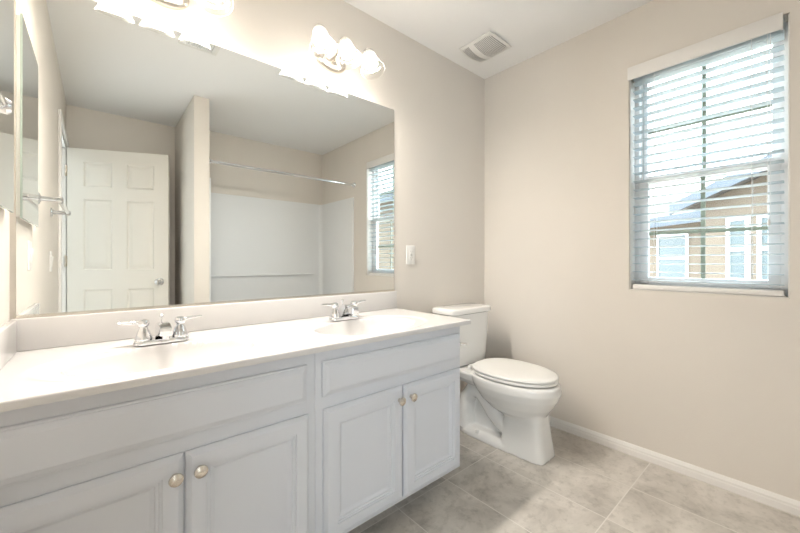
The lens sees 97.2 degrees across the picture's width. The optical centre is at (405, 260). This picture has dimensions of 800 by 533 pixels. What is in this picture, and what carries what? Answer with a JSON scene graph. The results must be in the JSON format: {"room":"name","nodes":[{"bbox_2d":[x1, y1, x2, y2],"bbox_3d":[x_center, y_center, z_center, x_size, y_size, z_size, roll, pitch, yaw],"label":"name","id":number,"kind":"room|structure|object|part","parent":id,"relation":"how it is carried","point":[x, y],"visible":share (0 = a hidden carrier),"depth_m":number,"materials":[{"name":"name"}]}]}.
{"room":"bathroom","nodes":[
{"label":"bathroom","id":0,"kind":"room"},
{"bbox_2d":[0,208,9,325],"bbox_3d":[-0.337,-0.154,-0.013,0.120,2.440,2.815,0,0,-41],"label":"wall","id":1,"kind":"structure","parent":0,"point":[4,214],"depth_m":1.02,"materials":[{"name":"paint"}]},
{"bbox_2d":[0,90,12,114],"bbox_3d":[-0.547,-0.279,0.385,0.086,0.056,0.666,0,0,-41],"label":"towel bar","id":2,"kind":"object","parent":1,"relation":"attached to","point":[6,105],"visible":1,"depth_m":0.63,"materials":[{"name":"silver metal"}]},
{"bbox_2d":[0,0,13,212],"bbox_3d":[-1.017,-0.474,0.871,0.018,0.668,0.415,0,0,-41],"label":"medicine cabinet","id":3,"kind":"object","parent":1,"relation":"attached to","point":[6,6],"visible":1,"depth_m":0.96,"materials":[{"name":"mirror"}]},
{"bbox_2d":[10,0,484,393],"bbox_3d":[-0.341,-0.154,1.932,2.675,2.440,0.120,0,0,-41],"label":"wall","id":4,"kind":"structure","parent":0,"point":[438,105],"depth_m":2.16,"materials":[{"name":"paint"}]},
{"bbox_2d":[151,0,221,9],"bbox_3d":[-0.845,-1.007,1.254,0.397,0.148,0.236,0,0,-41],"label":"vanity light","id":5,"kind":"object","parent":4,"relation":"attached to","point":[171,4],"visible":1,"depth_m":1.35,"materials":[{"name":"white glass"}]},
{"bbox_2d":[11,291,396,351],"bbox_3d":[-0.633,0.230,1.583,1.534,0.101,0.020,0,0,-41],"label":"backsplash","id":6,"kind":"structure","parent":4,"relation":"attached to","point":[34,333],"depth_m":1.36,"materials":[{"name":"stone"}]},
{"bbox_2d":[16,0,393,318],"bbox_3d":[-0.636,-0.355,1.588,1.510,1.069,0.009,0,0,-41],"label":"vanity mirror","id":7,"kind":"object","parent":4,"relation":"attached to","point":[158,166],"visible":1,"depth_m":1.37,"materials":[{"name":"silver mirror"}]},
{"bbox_2d":[314,24,376,73],"bbox_3d":[-0.307,-1.007,1.725,0.397,0.148,0.236,0,0,-41],"label":"vanity light","id":8,"kind":"object","parent":4,"relation":"attached to","point":[328,59],"visible":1,"depth_m":1.76,"materials":[{"name":"white glass"}]},
{"bbox_2d":[314,24,324,34],"bbox_3d":[-0.395,-1.058,1.619,0.044,0.048,0.050,0,0,-41],"label":"bulb","id":9,"kind":"object","parent":8,"relation":"attached to","point":[318,28],"depth_m":1.60,"materials":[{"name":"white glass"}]},
{"bbox_3d":[-0.380,-1.011,1.601,0.064,0.065,0.062,0,0,-41],"label":"light bulb","id":10,"kind":"part","parent":8,"relation":"part of","materials":[{"name":"white glass"}]},
{"bbox_3d":[-0.379,-0.990,1.599,0.064,0.024,0.059,0,0,-41],"label":"bulb","id":11,"kind":"part","parent":8,"relation":"part of","materials":[{"name":"white glass"}]},
{"bbox_3d":[-0.333,-1.037,1.756,0.276,0.078,0.115,0,0,-41],"label":"arm","id":12,"kind":"part","parent":8,"relation":"part of","materials":[{"name":"silver metal"}]},
{"bbox_2d":[340,36,349,47],"bbox_3d":[-0.292,-1.058,1.709,0.044,0.048,0.050,0,0,-41],"label":"bulb","id":13,"kind":"object","parent":8,"relation":"attached to","point":[344,41],"depth_m":1.69,"materials":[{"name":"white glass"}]},
{"bbox_3d":[-0.277,-1.011,1.691,0.064,0.065,0.062,0,0,-41],"label":"light bulb","id":14,"kind":"part","parent":8,"relation":"part of","materials":[{"name":"white glass"}]},
{"bbox_3d":[-0.276,-0.990,1.690,0.064,0.024,0.059,0,0,-41],"label":"bulb","id":15,"kind":"part","parent":8,"relation":"part of","materials":[{"name":"white glass"}]},
{"bbox_2d":[364,48,372,57],"bbox_3d":[-0.189,-1.058,1.799,0.044,0.048,0.050,0,0,-41],"label":"bulb","id":16,"kind":"object","parent":8,"relation":"attached to","point":[367,52],"depth_m":1.78,"materials":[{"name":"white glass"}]},
{"bbox_3d":[-0.173,-1.011,1.781,0.064,0.065,0.062,0,0,-41],"label":"light bulb","id":17,"kind":"part","parent":8,"relation":"part of","materials":[{"name":"white glass"}]},
{"bbox_3d":[-0.172,-0.990,1.780,0.064,0.024,0.059,0,0,-41],"label":"bulb","id":18,"kind":"part","parent":8,"relation":"part of","materials":[{"name":"white glass"}]},
{"bbox_2d":[406,245,414,263],"bbox_3d":[0.034,-0.034,2.174,0.072,0.116,0.009,0,0,-41],"label":"wall outlet","id":19,"kind":"object","parent":4,"relation":"attached to","point":[410,250],"visible":1,"depth_m":2.17,"materials":[{"name":"white plastic"}]},
{"bbox_2d":[409,250,412,259],"bbox_3d":[0.036,-0.034,2.172,0.033,0.066,0.002,0,0,-41],"label":"receptacle","id":20,"kind":"object","parent":19,"relation":"attached to","point":[410,251],"depth_m":2.17,"materials":[{"name":"white plastic"}]},
{"bbox_2d":[343,0,652,78],"bbox_3d":[-0.425,-1.424,-0.379,5.865,0.100,3.489,0,0,-41],"label":"ceiling","id":21,"kind":"structure","parent":0,"point":[531,28],"depth_m":2.02,"materials":[{"name":"white paint"}]},
{"bbox_2d":[459,31,511,62],"bbox_3d":[0.514,-1.355,2.272,0.236,0.040,0.260,0,0,-41],"label":"exhaust fan","id":22,"kind":"object","parent":21,"relation":"attached to","point":[488,45],"visible":1,"depth_m":2.24,"materials":[{"name":"white plastic"}]},
{"bbox_2d":[465,36,504,56],"bbox_3d":[0.514,-1.358,2.272,0.212,0.034,0.233,0,0,-41],"label":"grille","id":23,"kind":"object","parent":22,"relation":"attached to","point":[483,46],"depth_m":2.23,"materials":[{"name":"grey plastic"}]},
{"bbox_2d":[347,426,799,532],"bbox_3d":[-0.425,1.116,-0.379,5.865,0.100,3.489,0,0,-41],"label":"floor","id":24,"kind":"structure","parent":0,"point":[588,486],"depth_m":1.56,"materials":[{"name":"tile"}]},
{"bbox_2d":[0,353,314,532],"bbox_3d":[-0.742,0.684,1.109,0.744,0.764,0.586,0,0,-41],"label":"vanity cabinet","id":25,"kind":"object","parent":24,"relation":"on","point":[231,450],"visible":0.95,"depth_m":0.89,"materials":[{"name":"paint"}]},
{"bbox_3d":[-0.707,0.724,0.800,0.348,0.448,0.020,0,0,-41],"label":"door","id":26,"kind":"part","parent":25,"relation":"part of","materials":[{"name":"paint"}]},
{"bbox_3d":[-0.577,0.398,0.914,0.692,0.120,0.020,0,0,-41],"label":"drawer","id":27,"kind":"part","parent":25,"relation":"part of","materials":[{"name":"paint"}]},
{"bbox_3d":[-0.576,0.548,0.884,0.033,0.033,0.028,0,0,-41],"label":"knob","id":28,"kind":"part","parent":25,"relation":"part of","materials":[{"name":"silver metal"}]},
{"bbox_3d":[-0.534,0.548,0.921,0.033,0.033,0.028,0,0,-41],"label":"knob","id":29,"kind":"part","parent":25,"relation":"part of","materials":[{"name":"silver metal"}]},
{"bbox_2d":[0,291,470,411],"bbox_3d":[-0.453,0.296,1.379,1.537,0.232,0.564,0,0,-41],"label":"countertop","id":30,"kind":"structure","parent":25,"relation":"on","point":[48,359],"depth_m":1.19,"materials":[{"name":"stone"}]},
{"bbox_2d":[117,314,201,345],"bbox_3d":[-0.817,0.233,1.192,0.240,0.095,0.125,0,0,-41],"label":"sink faucet","id":31,"kind":"object","parent":30,"relation":"on","point":[164,333],"visible":1,"depth_m":1.18,"materials":[{"name":"silver metal"}]},
{"bbox_3d":[-0.895,0.232,1.170,0.092,0.069,0.049,0,0,-41],"label":"handle","id":32,"kind":"part","parent":31,"relation":"part of","materials":[{"name":"silver metal"}]},
{"bbox_3d":[-0.817,0.245,1.192,0.160,0.072,0.125,0,0,-41],"label":"spout","id":33,"kind":"part","parent":31,"relation":"part of","materials":[{"name":"silver metal"}]},
{"bbox_3d":[-0.784,0.232,1.267,0.092,0.069,0.049,0,0,-41],"label":"handle","id":34,"kind":"part","parent":31,"relation":"part of","materials":[{"name":"silver metal"}]},
{"bbox_2d":[320,299,365,320],"bbox_3d":[-0.269,0.233,1.670,0.240,0.095,0.125,0,0,-41],"label":"sink faucet","id":35,"kind":"object","parent":30,"relation":"on","point":[348,311],"visible":1,"depth_m":1.65,"materials":[{"name":"silver metal"}]},
{"bbox_3d":[-0.348,0.232,1.649,0.092,0.069,0.049,0,0,-41],"label":"handle","id":36,"kind":"part","parent":35,"relation":"part of","materials":[{"name":"silver metal"}]},
{"bbox_3d":[-0.269,0.245,1.670,0.160,0.072,0.125,0,0,-41],"label":"spout","id":37,"kind":"part","parent":35,"relation":"part of","materials":[{"name":"silver metal"}]},
{"bbox_3d":[-0.237,0.232,1.746,0.092,0.069,0.049,0,0,-41],"label":"handle","id":38,"kind":"part","parent":35,"relation":"part of","materials":[{"name":"silver metal"}]},
{"bbox_3d":[-0.442,0.724,1.032,0.345,0.448,0.020,0,0,-41],"label":"door","id":39,"kind":"part","parent":25,"relation":"part of","materials":[{"name":"paint"}]},
{"bbox_2d":[315,326,459,532],"bbox_3d":[-0.183,0.684,1.598,0.738,0.764,0.586,0,0,-41],"label":"vanity cabinet","id":40,"kind":"object","parent":24,"relation":"on","point":[387,412],"visible":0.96,"depth_m":1.34,"materials":[{"name":"paint"}]},
{"bbox_3d":[-0.142,0.724,1.295,0.347,0.448,0.020,0,0,-41],"label":"door","id":41,"kind":"part","parent":40,"relation":"part of","materials":[{"name":"paint"}]},
{"bbox_3d":[-0.011,0.398,1.409,0.704,0.120,0.020,0,0,-41],"label":"drawer","id":42,"kind":"part","parent":40,"relation":"part of","materials":[{"name":"paint"}]},
{"bbox_3d":[-0.015,0.548,1.375,0.033,0.033,0.028,0,0,-41],"label":"knob","id":43,"kind":"part","parent":40,"relation":"part of","materials":[{"name":"silver metal"}]},
{"bbox_3d":[0.031,0.548,1.415,0.033,0.033,0.028,0,0,-41],"label":"knob","id":44,"kind":"part","parent":40,"relation":"part of","materials":[{"name":"silver metal"}]},
{"bbox_3d":[0.124,0.724,1.527,0.347,0.448,0.020,0,0,-41],"label":"door","id":45,"kind":"part","parent":40,"relation":"part of","materials":[{"name":"paint"}]},
{"bbox_2d":[432,303,561,465],"bbox_3d":[0.552,0.682,2.119,0.408,0.767,0.755,0,0,-41],"label":"toilet","id":46,"kind":"object","parent":24,"relation":"on","point":[506,404],"visible":0.92,"depth_m":1.97,"materials":[{"name":"ceramic"}]},
{"bbox_3d":[0.373,0.318,2.322,0.408,0.038,0.214,0,0,-41],"label":"tank lid","id":47,"kind":"part","parent":46,"relation":"part of","materials":[{"name":"ceramic"}]},
{"bbox_3d":[0.373,0.501,2.323,0.386,0.325,0.192,0,0,-41],"label":"tank","id":48,"kind":"part","parent":46,"relation":"part of","materials":[{"name":"ceramic"}]},
{"bbox_3d":[0.558,0.865,2.111,0.378,0.403,0.735,0,0,-41],"label":"bowl","id":49,"kind":"part","parent":46,"relation":"part of","materials":[{"name":"ceramic"}]},
{"bbox_3d":[0.630,0.627,2.029,0.364,0.023,0.487,0,0,-41],"label":"lid","id":50,"kind":"part","parent":46,"relation":"part of","materials":[{"name":"white plastic"}]},
{"bbox_3d":[0.631,0.650,2.027,0.362,0.018,0.478,0,0,-41],"label":"seat","id":51,"kind":"part","parent":46,"relation":"part of","materials":[{"name":"white plastic"}]},
{"bbox_2d":[485,0,799,500],"bbox_3d":[1.538,-0.154,1.710,0.140,2.440,2.689,0,0,-41],"label":"wall","id":52,"kind":"structure","parent":0,"point":[711,382],"depth_m":2.00,"materials":[{"name":"paint"}]},
{"bbox_2d":[549,416,799,516],"bbox_3d":[1.190,1.037,1.991,0.013,0.058,1.808,0,0,-41],"label":"baseboard","id":53,"kind":"structure","parent":52,"relation":"attached to","point":[786,504],"depth_m":1.75,"materials":[{"name":"white paint"}]},
{"bbox_2d":[630,13,789,297],"bbox_3d":[1.488,-0.447,1.770,0.132,1.215,0.602,0,0,-41],"label":"window","id":54,"kind":"structure","parent":52,"relation":"in","point":[784,228],"depth_m":1.73,"materials":[{"name":"white plastic"}]},
{"bbox_2d":[627,12,784,295],"bbox_3d":[1.445,-0.453,1.748,0.079,1.215,0.588,0,0,-41],"label":"window blind","id":55,"kind":"object","parent":54,"relation":"attached to","point":[769,30],"visible":1,"depth_m":1.71,"materials":[{"name":"white paint"}]},
{"bbox_3d":[1.461,0.143,1.749,0.050,0.024,0.570,0,0,-41],"label":"rail","id":56,"kind":"part","parent":55,"relation":"part of","materials":[{"name":"white paint"}]},
{"bbox_3d":[1.582,-0.433,1.610,0.054,1.133,0.002,0,0,-41],"label":"ladder cord","id":57,"kind":"part","parent":55,"relation":"part of","materials":[{"name":"white fabric"}]},
{"bbox_3d":[1.595,-0.574,1.548,0.012,0.840,0.012,0,0,-41],"label":"lift cord","id":58,"kind":"part","parent":55,"relation":"part of","materials":[{"name":"white fabric"}]},
{"bbox_3d":[1.505,-0.167,1.785,0.030,0.596,0.542,0,0,-41],"label":"sash","id":59,"kind":"part","parent":54,"relation":"part of","materials":[{"name":"white plastic"}]},
{"bbox_3d":[1.526,-0.722,1.804,0.022,0.604,0.542,0,0,-41],"label":"sash","id":60,"kind":"part","parent":54,"relation":"part of","materials":[{"name":"white plastic"}]},
{"label":"outside","id":61,"kind":"structure","parent":0,"visible":0},
{"bbox_3d":[12.269,1.916,10.732,27.400,0.100,44.000,0,0,-41],"label":"ground","id":62,"kind":"structure","parent":61,"visible":0},
{"bbox_2d":[650,154,771,279],"bbox_3d":[7.778,-0.009,7.494,6.340,3.750,15.900,0,0,-2],"label":"neighbor house","id":63,"kind":"structure","parent":62,"relation":"on","point":[758,239],"depth_m":5.65,"materials":[{"name":"paint"}]},
{"bbox_3d":[6.117,-0.049,8.088,0.012,1.030,0.790,0,0,-2],"label":"pane","id":64,"kind":"part","parent":63,"relation":"part of","materials":[{"name":"grey"}]},
{"bbox_3d":[5.019,-0.169,5.316,0.012,0.870,0.250,0,0,-2],"label":"pane","id":65,"kind":"part","parent":63,"relation":"part of","materials":[{"name":"grey"}]},
{"bbox_3d":[5.040,-0.169,4.731,0.012,0.870,0.480,0,0,-2],"label":"pane","id":66,"kind":"part","parent":63,"relation":"part of","materials":[{"name":"grey"}]}
]}

